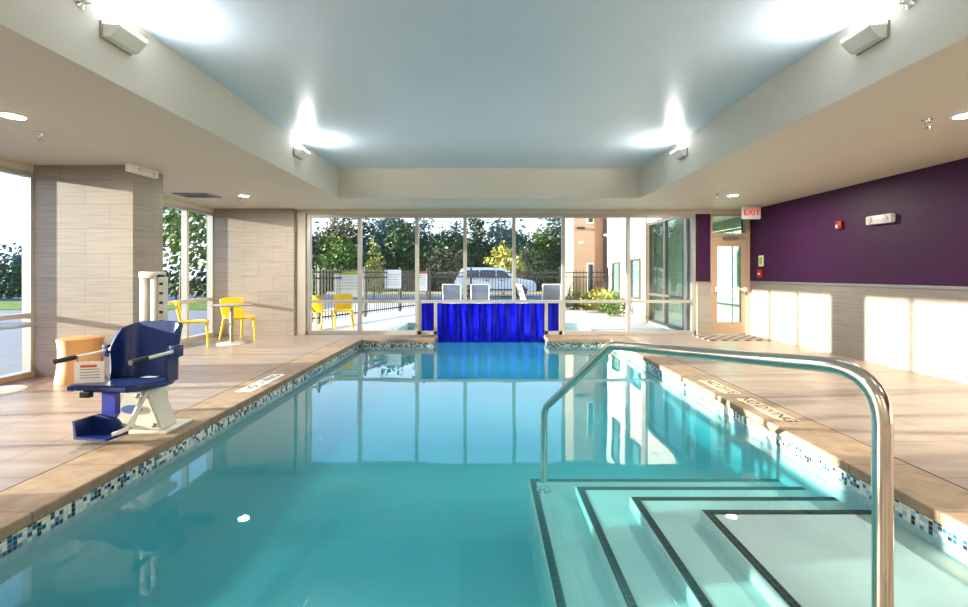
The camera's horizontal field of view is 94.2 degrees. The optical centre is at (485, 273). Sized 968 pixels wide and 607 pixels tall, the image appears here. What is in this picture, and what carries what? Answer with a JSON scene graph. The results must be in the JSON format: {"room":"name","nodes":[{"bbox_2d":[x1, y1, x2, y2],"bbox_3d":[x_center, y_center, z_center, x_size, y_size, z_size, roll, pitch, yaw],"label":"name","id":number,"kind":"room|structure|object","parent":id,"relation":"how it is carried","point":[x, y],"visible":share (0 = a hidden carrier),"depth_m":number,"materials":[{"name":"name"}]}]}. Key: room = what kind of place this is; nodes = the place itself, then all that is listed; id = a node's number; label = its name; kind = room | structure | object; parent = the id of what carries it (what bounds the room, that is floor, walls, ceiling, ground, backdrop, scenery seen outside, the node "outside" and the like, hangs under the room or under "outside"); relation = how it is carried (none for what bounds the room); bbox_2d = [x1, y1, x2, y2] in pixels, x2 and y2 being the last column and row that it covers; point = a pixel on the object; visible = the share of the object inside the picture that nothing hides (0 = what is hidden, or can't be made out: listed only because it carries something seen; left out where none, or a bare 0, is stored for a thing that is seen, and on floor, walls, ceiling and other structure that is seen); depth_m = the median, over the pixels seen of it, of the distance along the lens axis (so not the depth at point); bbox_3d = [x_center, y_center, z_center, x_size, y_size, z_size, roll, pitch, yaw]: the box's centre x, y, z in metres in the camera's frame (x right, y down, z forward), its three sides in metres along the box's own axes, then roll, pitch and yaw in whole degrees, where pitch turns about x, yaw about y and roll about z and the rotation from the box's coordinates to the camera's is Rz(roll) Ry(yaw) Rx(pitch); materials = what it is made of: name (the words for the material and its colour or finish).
{"room":"indoor swimming pool","nodes":[
{"label":"indoor swimming pool","id":0,"kind":"room"},
{"bbox_2d":[33,165,162,375],"bbox_3d":[-5.150,-0.040,5.935,1.400,2.660,0.530,0,0,0],"label":"pillar","id":1,"kind":"structure","parent":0,"point":[96,227],"depth_m":5.67,"materials":[{"name":"tile"}]},
{"bbox_2d":[125,163,157,178],"bbox_3d":[-4.395,-1.317,5.770,0.110,0.105,0.460,0,0,0],"label":"emergency light","id":2,"kind":"object","parent":1,"relation":"attached to","point":[129,167],"visible":1,"depth_m":5.68,"materials":[{"name":"white plastic"}]},
{"bbox_2d":[0,157,213,212],"bbox_3d":[-5.775,-0.040,2.710,0.150,2.660,13.420,0,0,0],"label":"wall","id":3,"kind":"structure","parent":0,"point":[4,162],"depth_m":5.67,"materials":[{"name":"beige paint"}]},
{"bbox_2d":[0,165,34,383],"bbox_3d":[-5.760,0.005,3.985,0.150,2.570,3.430,0,0,0],"label":"window","id":4,"kind":"structure","parent":3,"relation":"in","point":[27,371],"depth_m":5.64,"materials":[{"name":"clear glass"}]},
{"bbox_2d":[163,202,213,342],"bbox_3d":[-5.760,0.005,7.810,0.150,2.570,3.280,0,0,0],"label":"window","id":5,"kind":"structure","parent":3,"relation":"in","point":[185,300],"depth_m":8.63,"materials":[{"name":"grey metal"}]},
{"bbox_2d":[213,209,296,335],"bbox_3d":[-4.935,-0.040,9.635,1.830,2.660,0.430,0,0,0],"label":"pillar","id":6,"kind":"structure","parent":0,"point":[255,250],"depth_m":9.42,"materials":[{"name":"tile"}]},
{"bbox_2d":[0,322,967,606],"bbox_3d":[-0.020,1.840,4.500,11.460,1.100,17.000,0,0,0],"label":"floor","id":7,"kind":"structure","parent":0,"point":[383,477],"depth_m":4.52,"materials":[{"name":"tile"}]},
{"bbox_2d":[0,322,37,394],"bbox_3d":[-5.380,0.926,4.930,0.670,0.727,0.670,0,0,0],"label":"pedestal table","id":8,"kind":"object","parent":7,"relation":"on","point":[7,389],"visible":1,"depth_m":4.97,"materials":[{"name":"white metal"}]},
{"bbox_2d":[54,335,105,385],"bbox_3d":[-4.880,1.028,5.420,0.472,0.525,0.472,0,0,0],"label":"bin","id":9,"kind":"object","parent":7,"relation":"on","point":[75,345],"visible":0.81,"depth_m":5.24,"materials":[{"name":"wicker"}]},
{"bbox_2d":[53,272,192,441],"bbox_3d":[-2.909,0.635,3.735,0.710,1.310,0.854,0,0,11],"label":"lift","id":10,"kind":"object","parent":7,"relation":"on","point":[144,355],"visible":1,"depth_m":3.78,"materials":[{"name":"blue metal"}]},
{"bbox_2d":[74,355,104,383],"bbox_3d":[-3.100,0.745,3.519,0.200,0.210,0.010,0,0,-14],"label":"placard","id":11,"kind":"object","parent":10,"relation":"on","point":[91,371],"visible":1,"depth_m":3.52,"materials":[{"name":"white plastic"}]},
{"bbox_2d":[72,413,128,441],"bbox_3d":[-2.912,1.154,3.391,0.317,0.141,0.176,0,0,10],"label":"footrest","id":12,"kind":"object","parent":10,"relation":"on","point":[104,427],"depth_m":3.43,"materials":[{"name":"blue plastic"}]},
{"bbox_2d":[174,301,208,346],"bbox_3d":[-5.250,0.882,8.021,0.530,0.823,0.460,0,0,-32],"label":"chair","id":13,"kind":"object","parent":7,"relation":"on","point":[176,303],"visible":0.87,"depth_m":7.96,"materials":[{"name":"yellow plastic"}]},
{"bbox_2d":[211,303,251,345],"bbox_3d":[-4.700,0.926,8.320,0.670,0.727,0.670,0,0,0],"label":"pedestal table","id":14,"kind":"object","parent":7,"relation":"on","point":[231,342],"visible":1,"depth_m":8.29,"materials":[{"name":"white metal"}]},
{"bbox_2d":[219,297,255,339],"bbox_3d":[-4.910,0.882,8.879,0.530,0.823,0.460,0,0,32],"label":"chair","id":15,"kind":"object","parent":7,"relation":"on","point":[238,311],"visible":0.8,"depth_m":8.91,"materials":[{"name":"yellow plastic"}]},
{"bbox_2d":[0,335,967,540],"bbox_3d":[0.000,1.325,5.370,5.760,0.070,8.260,0,0,0],"label":"pool coping","id":16,"kind":"object","parent":7,"relation":"on","point":[23,504],"visible":0.97,"depth_m":3.31,"materials":[{"name":"stone"}]},
{"bbox_2d":[235,374,284,391],"bbox_3d":[-2.660,1.288,5.350,0.170,0.004,0.860,0,0,0],"label":"depth marker","id":17,"kind":"object","parent":16,"relation":"on","point":[253,386],"visible":1,"depth_m":5.29,"materials":[{"name":"white tile"}]},
{"bbox_2d":[0,339,967,558],"bbox_3d":[0.000,1.413,5.610,5.000,0.105,7.980,0,0,0],"label":"tile band","id":18,"kind":"object","parent":16,"relation":"attached to","point":[26,535],"visible":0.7,"depth_m":3.28,"materials":[{"name":"tile"}]},
{"bbox_2d":[717,402,776,442],"bbox_3d":[2.486,1.405,4.350,0.006,0.090,1.000,0,0,0],"label":"marker","id":19,"kind":"object","parent":18,"relation":"attached to","point":[772,436],"visible":0.97,"depth_m":4.26,"materials":[{"name":"white tile"}]},
{"bbox_2d":[699,380,741,393],"bbox_3d":[2.670,1.288,5.150,0.170,0.004,0.620,0,0,0],"label":"depth marker","id":20,"kind":"object","parent":16,"relation":"on","point":[712,383],"visible":1,"depth_m":5.10,"materials":[{"name":"beige tile"}]},
{"bbox_2d":[736,398,799,421],"bbox_3d":[2.670,1.288,4.299,0.170,0.004,0.758,0,0,0],"label":"depth marker","id":21,"kind":"object","parent":16,"relation":"on","point":[752,402],"visible":1,"depth_m":4.24,"materials":[{"name":"beige tile"}]},
{"bbox_2d":[417,303,563,333],"bbox_3d":[0.090,0.955,9.680,3.180,0.670,0.100,0,0,0],"label":"frame","id":22,"kind":"object","parent":7,"relation":"on","point":[420,331],"visible":0.81,"depth_m":9.63,"materials":[{"name":"grey metal"}]},
{"bbox_2d":[422,303,433,330],"bbox_3d":[-1.250,0.925,9.680,0.270,0.590,0.024,0,0,0],"label":"panel","id":23,"kind":"object","parent":22,"relation":"attached to","point":[427,308],"visible":1,"depth_m":9.67,"materials":[{"name":"plastic"}]},
{"bbox_2d":[437,303,544,342],"bbox_3d":[0.105,1.050,9.650,2.321,0.840,0.068,0,0,0],"label":"waterfall","id":24,"kind":"object","parent":22,"relation":"hanging from","point":[456,322],"visible":0.99,"depth_m":9.63,"materials":[{"name":"blue plastic"}]},
{"bbox_2d":[548,303,558,330],"bbox_3d":[1.445,0.925,9.680,0.240,0.590,0.024,0,0,0],"label":"panel","id":25,"kind":"object","parent":22,"relation":"attached to","point":[553,308],"visible":1,"depth_m":9.67,"materials":[{"name":"plastic"}]},
{"bbox_2d":[405,327,582,329],"bbox_3d":[0.000,1.853,6.860,5.060,0.835,10.540,0,0,0],"label":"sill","id":26,"kind":"object","parent":7,"relation":"in","point":[408,328],"visible":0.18,"depth_m":11.85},
{"bbox_2d":[692,335,770,340],"bbox_3d":[4.900,1.284,9.030,1.200,0.012,0.700,0,0,0],"label":"door mat","id":27,"kind":"object","parent":7,"relation":"on","point":[706,337],"visible":1,"depth_m":8.92,"materials":[{"name":"beige fabric"}]},
{"bbox_2d":[529,479,967,606],"bbox_3d":[1.433,1.876,2.745,2.135,0.728,2.250,0,0,0],"label":"steps","id":28,"kind":"structure","parent":7,"relation":"on","point":[594,542],"depth_m":2.64,"materials":[{"name":"paint"}]},
{"bbox_2d":[536,341,893,606],"bbox_3d":[0.864,1.027,2.539,0.140,1.467,2.495,0,0,-20],"label":"pool handrail","id":29,"kind":"object","parent":28,"relation":"on","point":[882,422],"visible":1,"depth_m":1.44,"materials":[{"name":"silver metal"}]},
{"bbox_2d":[0,0,967,209],"bbox_3d":[-0.020,-1.790,2.865,11.960,0.840,14.130,0,0,0],"label":"ceiling","id":30,"kind":"structure","parent":0,"point":[835,118],"depth_m":4.62,"materials":[{"name":"beige paint"}]},
{"bbox_2d":[0,111,29,119],"bbox_3d":[-4.080,-1.362,3.880,0.210,0.016,0.210,0,0,0],"label":"recessed light","id":31,"kind":"object","parent":30,"relation":"in","point":[11,115],"visible":1,"depth_m":3.87,"materials":[{"name":"white plastic"}]},
{"bbox_2d":[36,131,46,142],"bbox_3d":[-4.310,-1.321,4.360,0.080,0.098,0.080,0,0,0],"label":"sprinkler","id":32,"kind":"object","parent":30,"relation":"attached to","point":[38,132],"visible":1,"depth_m":4.35,"materials":[{"name":"silver metal"}]},
{"bbox_2d":[74,0,97,9],"bbox_3d":[-2.615,-1.785,2.950,0.090,0.090,0.090,0,0,0],"label":"sprinkler","id":33,"kind":"object","parent":30,"relation":"attached to","point":[82,4],"visible":1,"depth_m":2.94,"materials":[{"name":"silver metal"}]},
{"bbox_2d":[99,20,147,55],"bbox_3d":[-2.590,-1.690,3.230,0.140,0.120,0.270,0,0,0],"label":"sconce","id":34,"kind":"object","parent":30,"relation":"attached to","point":[117,34],"visible":1,"depth_m":3.18,"materials":[{"name":"grey metal"}]},
{"bbox_2d":[172,193,221,197],"bbox_3d":[-5.000,-1.360,7.800,0.600,0.020,0.400,0,0,0],"label":"ceiling vent","id":35,"kind":"object","parent":30,"relation":"in","point":[187,195],"visible":1,"depth_m":7.77,"materials":[{"name":"grey metal"}]},
{"bbox_2d":[237,194,249,196],"bbox_3d":[-4.220,-1.362,7.840,0.210,0.016,0.210,0,0,0],"label":"recessed light","id":36,"kind":"object","parent":30,"relation":"in","point":[240,195],"visible":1,"depth_m":7.79,"materials":[{"name":"white plastic"}]},
{"bbox_2d":[293,147,309,159],"bbox_3d":[-2.590,-1.690,6.330,0.140,0.120,0.270,0,0,0],"label":"sconce","id":37,"kind":"object","parent":30,"relation":"attached to","point":[301,153],"visible":1,"depth_m":6.25,"materials":[{"name":"grey metal"}]},
{"bbox_2d":[670,147,687,159],"bbox_3d":[2.710,-1.690,6.330,0.140,0.120,0.270,0,0,0],"label":"sconce","id":38,"kind":"object","parent":30,"relation":"attached to","point":[679,153],"visible":1,"depth_m":6.26,"materials":[{"name":"grey metal"}]},
{"bbox_2d":[741,205,760,218],"bbox_3d":[5.270,-1.230,8.947,0.360,0.280,0.065,0,0,0],"label":"exit sign","id":39,"kind":"object","parent":30,"relation":"hanging from","point":[748,211],"visible":1,"depth_m":8.92,"materials":[{"name":"white plastic"}]},
{"bbox_2d":[841,20,889,55],"bbox_3d":[2.710,-1.690,3.230,0.140,0.120,0.270,0,0,0],"label":"sconce","id":40,"kind":"object","parent":30,"relation":"attached to","point":[871,34],"visible":1,"depth_m":3.18,"materials":[{"name":"grey metal"}]},
{"bbox_2d":[892,0,915,9],"bbox_3d":[2.735,-1.785,2.950,0.090,0.090,0.090,0,0,0],"label":"sprinkler","id":41,"kind":"object","parent":30,"relation":"attached to","point":[907,4],"visible":1,"depth_m":2.94,"materials":[{"name":"silver metal"}]},
{"bbox_2d":[921,118,932,129],"bbox_3d":[3.900,-1.321,3.980,0.080,0.098,0.080,0,0,0],"label":"sprinkler","id":42,"kind":"object","parent":30,"relation":"attached to","point":[926,120],"visible":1,"depth_m":3.98,"materials":[{"name":"silver metal"}]},
{"bbox_2d":[949,111,967,118],"bbox_3d":[4.120,-1.362,3.860,0.210,0.016,0.210,0,0,0],"label":"recessed light","id":43,"kind":"object","parent":30,"relation":"in","point":[962,115],"visible":1,"depth_m":3.87,"materials":[{"name":"white plastic"}]},
{"bbox_2d":[103,0,885,167],"bbox_3d":[0.060,-2.055,2.550,5.440,0.310,11.100,0,0,0],"label":"ceiling","id":44,"kind":"structure","parent":0,"point":[359,83],"depth_m":4.10,"materials":[{"name":"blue paint"}]},
{"bbox_2d":[297,210,740,334],"bbox_3d":[0.920,-0.040,9.695,9.880,2.660,0.270,0,0,0],"label":"wall","id":45,"kind":"structure","parent":0,"point":[301,214],"depth_m":9.58,"materials":[{"name":"beige paint"}]},
{"bbox_2d":[307,214,695,333],"bbox_3d":[0.325,0.005,9.680,8.325,2.570,0.150,0,0,0],"label":"window","id":46,"kind":"structure","parent":45,"relation":"in","point":[627,301],"depth_m":9.62,"materials":[{"name":"clear glass"}]},
{"bbox_2d":[711,214,749,333],"bbox_3d":[5.210,0.005,9.625,0.860,2.570,0.310,0,0,0],"label":"door","id":47,"kind":"structure","parent":45,"relation":"in","point":[742,240],"depth_m":9.63,"materials":[{"name":"paint"}]},
{"bbox_2d":[694,282,710,334],"bbox_3d":[4.635,0.725,9.695,0.290,1.130,0.270,0,0,0],"label":"stone wall","id":48,"kind":"structure","parent":0,"point":[703,289],"depth_m":9.56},
{"bbox_2d":[741,157,967,286],"bbox_3d":[5.760,-0.605,2.890,0.200,1.530,14.180,0,0,0],"label":"wall","id":49,"kind":"structure","parent":0,"point":[926,243],"depth_m":6.57,"materials":[{"name":"paint"}]},
{"bbox_2d":[757,270,762,276],"bbox_3d":[5.630,-0.010,9.250,0.060,0.160,0.120,0,0,0],"label":"station","id":50,"kind":"object","parent":49,"relation":"attached to","point":[759,272],"visible":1,"depth_m":9.21,"materials":[{"name":"red plastic"}]},
{"bbox_2d":[759,255,763,265],"bbox_3d":[5.652,-0.270,9.250,0.015,0.220,0.150,0,0,0],"label":"notice","id":51,"kind":"object","parent":49,"relation":"attached to","point":[761,258],"visible":1,"depth_m":9.22,"materials":[{"name":"paper"}]},
{"bbox_2d":[835,221,842,228],"bbox_3d":[5.622,-0.780,7.180,0.075,0.130,0.120,0,0,0],"label":"fire alarm strobe","id":52,"kind":"object","parent":49,"relation":"attached to","point":[838,224],"visible":1,"depth_m":7.15,"materials":[{"name":"red plastic"}]},
{"bbox_2d":[866,213,894,224],"bbox_3d":[5.611,-0.780,6.420,0.098,0.130,0.420,0,0,0],"label":"emergency light","id":53,"kind":"object","parent":49,"relation":"attached to","point":[890,217],"visible":1,"depth_m":6.37,"materials":[{"name":"white plastic"}]},
{"bbox_2d":[750,283,967,383],"bbox_3d":[5.750,0.740,2.890,0.220,1.100,14.180,0,0,0],"label":"wainscot","id":54,"kind":"structure","parent":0,"point":[923,331],"depth_m":6.53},
{"bbox_2d":[750,281,967,289],"bbox_3d":[5.650,0.169,2.700,0.040,0.042,13.800,0,0,0],"label":"trim","id":55,"kind":"structure","parent":54,"relation":"attached to","point":[768,282],"depth_m":6.51,"materials":[{"name":"grey metal"}]},
{"label":"outside","id":56,"kind":"structure","parent":0,"visible":0},
{"bbox_2d":[0,294,541,375],"bbox_3d":[0.000,1.530,25.000,120.000,0.320,130.000,0,0,0],"label":"ground","id":57,"kind":"structure","parent":56,"point":[10,339],"depth_m":12.21,"materials":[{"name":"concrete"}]},
{"bbox_2d":[0,242,21,298],"bbox_3d":[-26.937,0.080,25.795,5.537,3.910,5.162,0,0,0],"label":"tree","id":58,"kind":"object","parent":57,"relation":"on","point":[17,258],"visible":0.16,"depth_m":25.36,"materials":[{"name":"green plant"}]},
{"bbox_2d":[0,301,206,309],"bbox_3d":[-34.250,1.350,19.500,51.500,0.060,5.000,0,0,0],"label":"grass","id":59,"kind":"structure","parent":57,"relation":"on","point":[4,305],"depth_m":18.86,"materials":[{"name":"green plant"}]},
{"bbox_2d":[163,206,206,304],"bbox_3d":[-13.141,-1.689,19.489,4.538,6.061,4.312,0,0,0],"label":"tree","id":60,"kind":"object","parent":59,"relation":"on","point":[174,223],"visible":0.41,"depth_m":19.03,"materials":[{"name":"green plant"}]},
{"bbox_2d":[0,260,329,299],"bbox_3d":[-25.510,0.369,22.997,35.190,2.370,2.298,0,0,0],"label":"hedge","id":61,"kind":"object","parent":57,"relation":"on","point":[195,281],"visible":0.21,"depth_m":22.71,"materials":[{"name":"green plant"}]},
{"bbox_2d":[10,282,541,291],"bbox_3d":[0.000,1.335,53.150,120.000,0.090,43.700,0,0,0],"label":"grass","id":62,"kind":"structure","parent":57,"relation":"on","point":[169,282],"depth_m":35.18,"materials":[{"name":"green plant"}]},
{"bbox_2d":[312,234,317,268],"bbox_3d":[-14.514,-1.147,34.028,5.116,4.928,5.063,0,0,0],"label":"tree","id":63,"kind":"object","parent":62,"relation":"on","point":[314,237],"visible":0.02,"depth_m":33.92,"materials":[{"name":"green plant"}]},
{"bbox_2d":[312,218,369,268],"bbox_3d":[-11.278,-1.982,36.041,5.216,6.548,5.041,0,0,3],"label":"tree","id":64,"kind":"object","parent":62,"relation":"on","point":[341,227],"visible":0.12,"depth_m":35.22,"materials":[{"name":"green plant"}]},
{"bbox_2d":[352,218,405,288],"bbox_3d":[-8.570,-2.223,36.952,5.235,7.031,4.393,0,0,-3],"label":"tree","id":65,"kind":"object","parent":62,"relation":"on","point":[381,226],"visible":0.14,"depth_m":36.02,"materials":[{"name":"green plant"}]},
{"bbox_2d":[366,218,427,290],"bbox_3d":[-6.682,-1.683,33.818,4.725,5.951,4.164,0,0,0],"label":"tree","id":66,"kind":"object","parent":62,"relation":"on","point":[397,249],"visible":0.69,"depth_m":33.02,"materials":[{"name":"green plant"}]},
{"bbox_2d":[477,218,523,267],"bbox_3d":[1.263,-2.025,37.352,4.051,6.635,4.716,0,0,17],"label":"tree","id":67,"kind":"object","parent":62,"relation":"on","point":[506,233],"visible":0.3,"depth_m":36.31,"materials":[{"name":"green plant"}]},
{"bbox_2d":[312,221,332,289],"bbox_3d":[-13.135,-1.249,35.842,3.790,6.085,3.813,0,0,22],"label":"tree","id":68,"kind":"object","parent":57,"relation":"on","point":[316,222],"visible":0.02,"depth_m":35.89,"materials":[{"name":"green plant"}]},
{"bbox_2d":[312,231,368,291],"bbox_3d":[-10.971,-0.741,33.623,4.890,4.863,5.030,0,0,0],"label":"tree","id":69,"kind":"object","parent":57,"relation":"on","point":[340,254],"visible":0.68,"depth_m":32.31,"materials":[{"name":"green plant"}]},
{"bbox_2d":[170,292,541,293],"bbox_3d":[0.000,1.305,31.200,120.000,0.150,0.200,0,0,0],"label":"curb","id":70,"kind":"object","parent":57,"relation":"on","point":[170,292],"depth_m":31.10,"materials":[{"name":"concrete"}]},
{"bbox_2d":[342,218,380,289],"bbox_3d":[-10.384,-1.727,37.367,5.002,6.737,4.223,0,0,-36],"label":"tree","id":71,"kind":"object","parent":57,"relation":"on","point":[368,228],"visible":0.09,"depth_m":36.74,"materials":[{"name":"green plant"}]},
{"bbox_2d":[356,236,389,299],"bbox_3d":[-5.984,-0.338,23.940,2.219,3.458,1.802,0,0,0],"label":"young tree","id":72,"kind":"object","parent":57,"relation":"on","point":[375,263],"visible":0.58,"depth_m":23.76,"materials":[{"name":"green plant"}]},
{"bbox_2d":[404,218,440,289],"bbox_3d":[-4.978,-1.944,36.992,4.797,7.471,5.247,0,0,-11],"label":"tree","id":73,"kind":"object","parent":57,"relation":"on","point":[422,220],"visible":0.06,"depth_m":36.56,"materials":[{"name":"green plant"}]},
{"bbox_2d":[411,223,482,290],"bbox_3d":[-2.993,-1.099,33.974,5.599,5.359,4.022,0,0,-3],"label":"tree","id":74,"kind":"object","parent":57,"relation":"on","point":[443,259],"visible":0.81,"depth_m":33.28,"materials":[{"name":"green plant"}]},
{"bbox_2d":[431,218,469,289],"bbox_3d":[-2.817,-1.776,37.195,3.918,7.329,4.442,0,0,43],"label":"tree","id":75,"kind":"object","parent":57,"relation":"on","point":[456,224],"visible":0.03,"depth_m":36.93,"materials":[{"name":"green plant"}]},
{"bbox_2d":[459,218,499,271],"bbox_3d":[-0.557,-1.883,35.970,4.251,7.032,5.350,0,0,0],"label":"tree","id":76,"kind":"object","parent":57,"relation":"on","point":[471,221],"visible":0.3,"depth_m":35.29,"materials":[{"name":"green plant"}]},
{"bbox_2d":[455,267,535,297],"bbox_3d":[0.550,0.490,27.000,4.754,1.760,1.900,0,0,0],"label":"car","id":77,"kind":"object","parent":57,"relation":"on","point":[528,284],"visible":0.46,"depth_m":26.12,"materials":[{"name":"white paint"}]},
{"bbox_2d":[483,240,527,294],"bbox_3d":[1.306,-0.415,29.651,2.592,3.613,3.180,0,0,25],"label":"tree","id":78,"kind":"object","parent":57,"relation":"on","point":[504,263],"visible":0.53,"depth_m":29.22,"materials":[{"name":"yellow plant"}]},
{"bbox_2d":[510,219,537,278],"bbox_3d":[3.265,-1.358,37.063,3.209,6.405,4.112,0,0,0],"label":"tree","id":79,"kind":"object","parent":57,"relation":"on","point":[520,220],"visible":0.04,"depth_m":36.78,"materials":[{"name":"green plant"}]},
{"bbox_2d":[516,227,559,289],"bbox_3d":[4.537,-1.232,35.820,4.886,5.196,4.066,0,0,0],"label":"tree","id":80,"kind":"object","parent":57,"relation":"on","point":[538,248],"visible":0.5,"depth_m":34.94,"materials":[{"name":"green plant"}]},
{"bbox_2d":[527,218,560,290],"bbox_3d":[5.591,-1.538,35.079,4.932,6.521,4.054,0,0,0],"label":"tree","id":81,"kind":"object","parent":57,"relation":"on","point":[556,258],"visible":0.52,"depth_m":34.39,"materials":[{"name":"green plant"}]},
{"bbox_2d":[607,217,740,329],"bbox_3d":[6.670,-2.410,13.200,4.660,7.600,6.600,0,0,0],"label":"building","id":82,"kind":"structure","parent":57,"relation":"on","point":[659,247],"depth_m":12.30,"materials":[{"name":"white paint"}]},
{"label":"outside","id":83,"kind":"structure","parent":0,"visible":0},
{"bbox_2d":[312,303,667,329],"bbox_3d":[-0.825,1.340,15.680,10.250,0.060,11.640,0,0,0],"label":"ground","id":84,"kind":"structure","parent":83,"point":[385,320],"depth_m":12.68,"materials":[{"name":"concrete"}]},
{"bbox_2d":[312,295,333,329],"bbox_3d":[-3.927,0.902,10.566,0.460,0.823,0.530,0,0,12],"label":"chair","id":85,"kind":"object","parent":84,"relation":"on","point":[316,307],"visible":0.73,"depth_m":10.36,"materials":[{"name":"yellow plastic"}]},
{"bbox_2d":[334,294,353,328],"bbox_3d":[-3.472,0.902,10.983,0.460,0.823,0.530,0,0,-20],"label":"chair","id":86,"kind":"object","parent":84,"relation":"on","point":[339,307],"visible":0.91,"depth_m":11.13,"materials":[{"name":"yellow plastic"}]},
{"bbox_2d":[312,265,427,323],"bbox_3d":[-3.700,0.530,13.775,0.080,1.560,8.226,0,0,20],"label":"picket fence","id":87,"kind":"object","parent":84,"relation":"on","point":[365,310],"visible":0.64,"depth_m":13.88,"materials":[{"name":"black metal"}]},
{"bbox_2d":[335,272,362,296],"bbox_3d":[-3.880,0.290,12.748,0.780,0.720,0.029,0,0,-7],"label":"notice board","id":88,"kind":"object","parent":87,"relation":"attached to","point":[349,281],"visible":0.66,"depth_m":12.73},
{"bbox_2d":[385,270,400,287],"bbox_3d":[-3.100,0.170,14.948,0.550,0.620,0.027,0,0,-6],"label":"notice board","id":89,"kind":"object","parent":87,"relation":"attached to","point":[394,276],"visible":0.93,"depth_m":14.94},
{"bbox_2d":[419,271,426,290],"bbox_3d":[-2.420,0.270,16.998,0.400,0.740,0.028,0,0,-6],"label":"notice board","id":90,"kind":"object","parent":87,"relation":"attached to","point":[423,274],"visible":0.64,"depth_m":16.99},
{"bbox_2d":[442,284,460,299],"bbox_3d":[-1.150,0.821,15.741,0.640,0.978,1.458,0,0,0],"label":"chaise lounge","id":91,"kind":"object","parent":84,"relation":"on","point":[450,291],"visible":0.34,"depth_m":15.09,"materials":[{"name":"white plastic"}]},
{"bbox_2d":[470,284,489,299],"bbox_3d":[-0.200,0.821,15.741,0.640,0.978,1.458,0,0,0],"label":"chaise lounge","id":92,"kind":"object","parent":84,"relation":"on","point":[478,291],"visible":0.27,"depth_m":15.10,"materials":[{"name":"white plastic"}]},
{"bbox_2d":[429,267,608,308],"bbox_3d":[1.050,0.530,16.800,6.825,1.560,0.076,0,0,15],"label":"picket fence","id":93,"kind":"object","parent":84,"relation":"on","point":[430,272],"visible":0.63,"depth_m":16.66,"materials":[{"name":"black metal"}]},
{"bbox_2d":[516,284,525,299],"bbox_3d":[1.783,0.821,14.994,1.458,0.978,0.640,0,0,-10],"label":"chaise lounge","id":94,"kind":"object","parent":84,"relation":"on","point":[519,286],"visible":0.29,"depth_m":14.84,"materials":[{"name":"white plastic"}]},
{"bbox_2d":[542,284,560,299],"bbox_3d":[2.200,0.821,15.741,0.640,0.978,1.458,0,0,0],"label":"chaise lounge","id":95,"kind":"object","parent":84,"relation":"on","point":[549,291],"visible":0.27,"depth_m":15.09,"materials":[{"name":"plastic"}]},
{"bbox_2d":[565,290,585,309],"bbox_3d":[3.281,0.970,16.580,1.031,0.760,0.886,0,0,0],"label":"shrub","id":96,"kind":"object","parent":84,"relation":"on","point":[573,292],"visible":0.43,"depth_m":16.45,"materials":[{"name":"green plant"}]},
{"bbox_2d":[565,218,606,308],"bbox_3d":[6.300,-2.660,17.960,6.000,8.100,2.080,0,0,0],"label":"building","id":97,"kind":"structure","parent":84,"relation":"on","point":[585,238],"depth_m":17.00,"materials":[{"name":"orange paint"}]},
{"bbox_2d":[577,290,599,309],"bbox_3d":[3.744,0.942,16.410,0.998,0.802,0.846,0,0,0],"label":"shrub","id":98,"kind":"object","parent":84,"relation":"on","point":[588,293],"visible":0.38,"depth_m":16.26,"materials":[{"name":"yellow plant"}]},
{"bbox_2d":[585,288,607,310],"bbox_3d":[3.997,0.892,15.998,0.997,0.916,0.843,0,0,0],"label":"shrub","id":99,"kind":"object","parent":84,"relation":"on","point":[592,289],"visible":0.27,"depth_m":15.98,"materials":[{"name":"yellow plant"}]},
{"bbox_2d":[590,287,615,312],"bbox_3d":[3.979,0.893,15.194,0.977,0.908,0.869,0,0,0],"label":"shrub","id":100,"kind":"object","parent":84,"relation":"on","point":[595,305],"visible":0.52,"depth_m":15.09,"materials":[{"name":"yellow plant"}]},
{"bbox_2d":[599,293,630,315],"bbox_3d":[3.989,0.975,13.907,1.027,0.773,0.888,0,0,0],"label":"shrub","id":101,"kind":"object","parent":84,"relation":"on","point":[614,310],"visible":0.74,"depth_m":13.77,"materials":[{"name":"green plant"}]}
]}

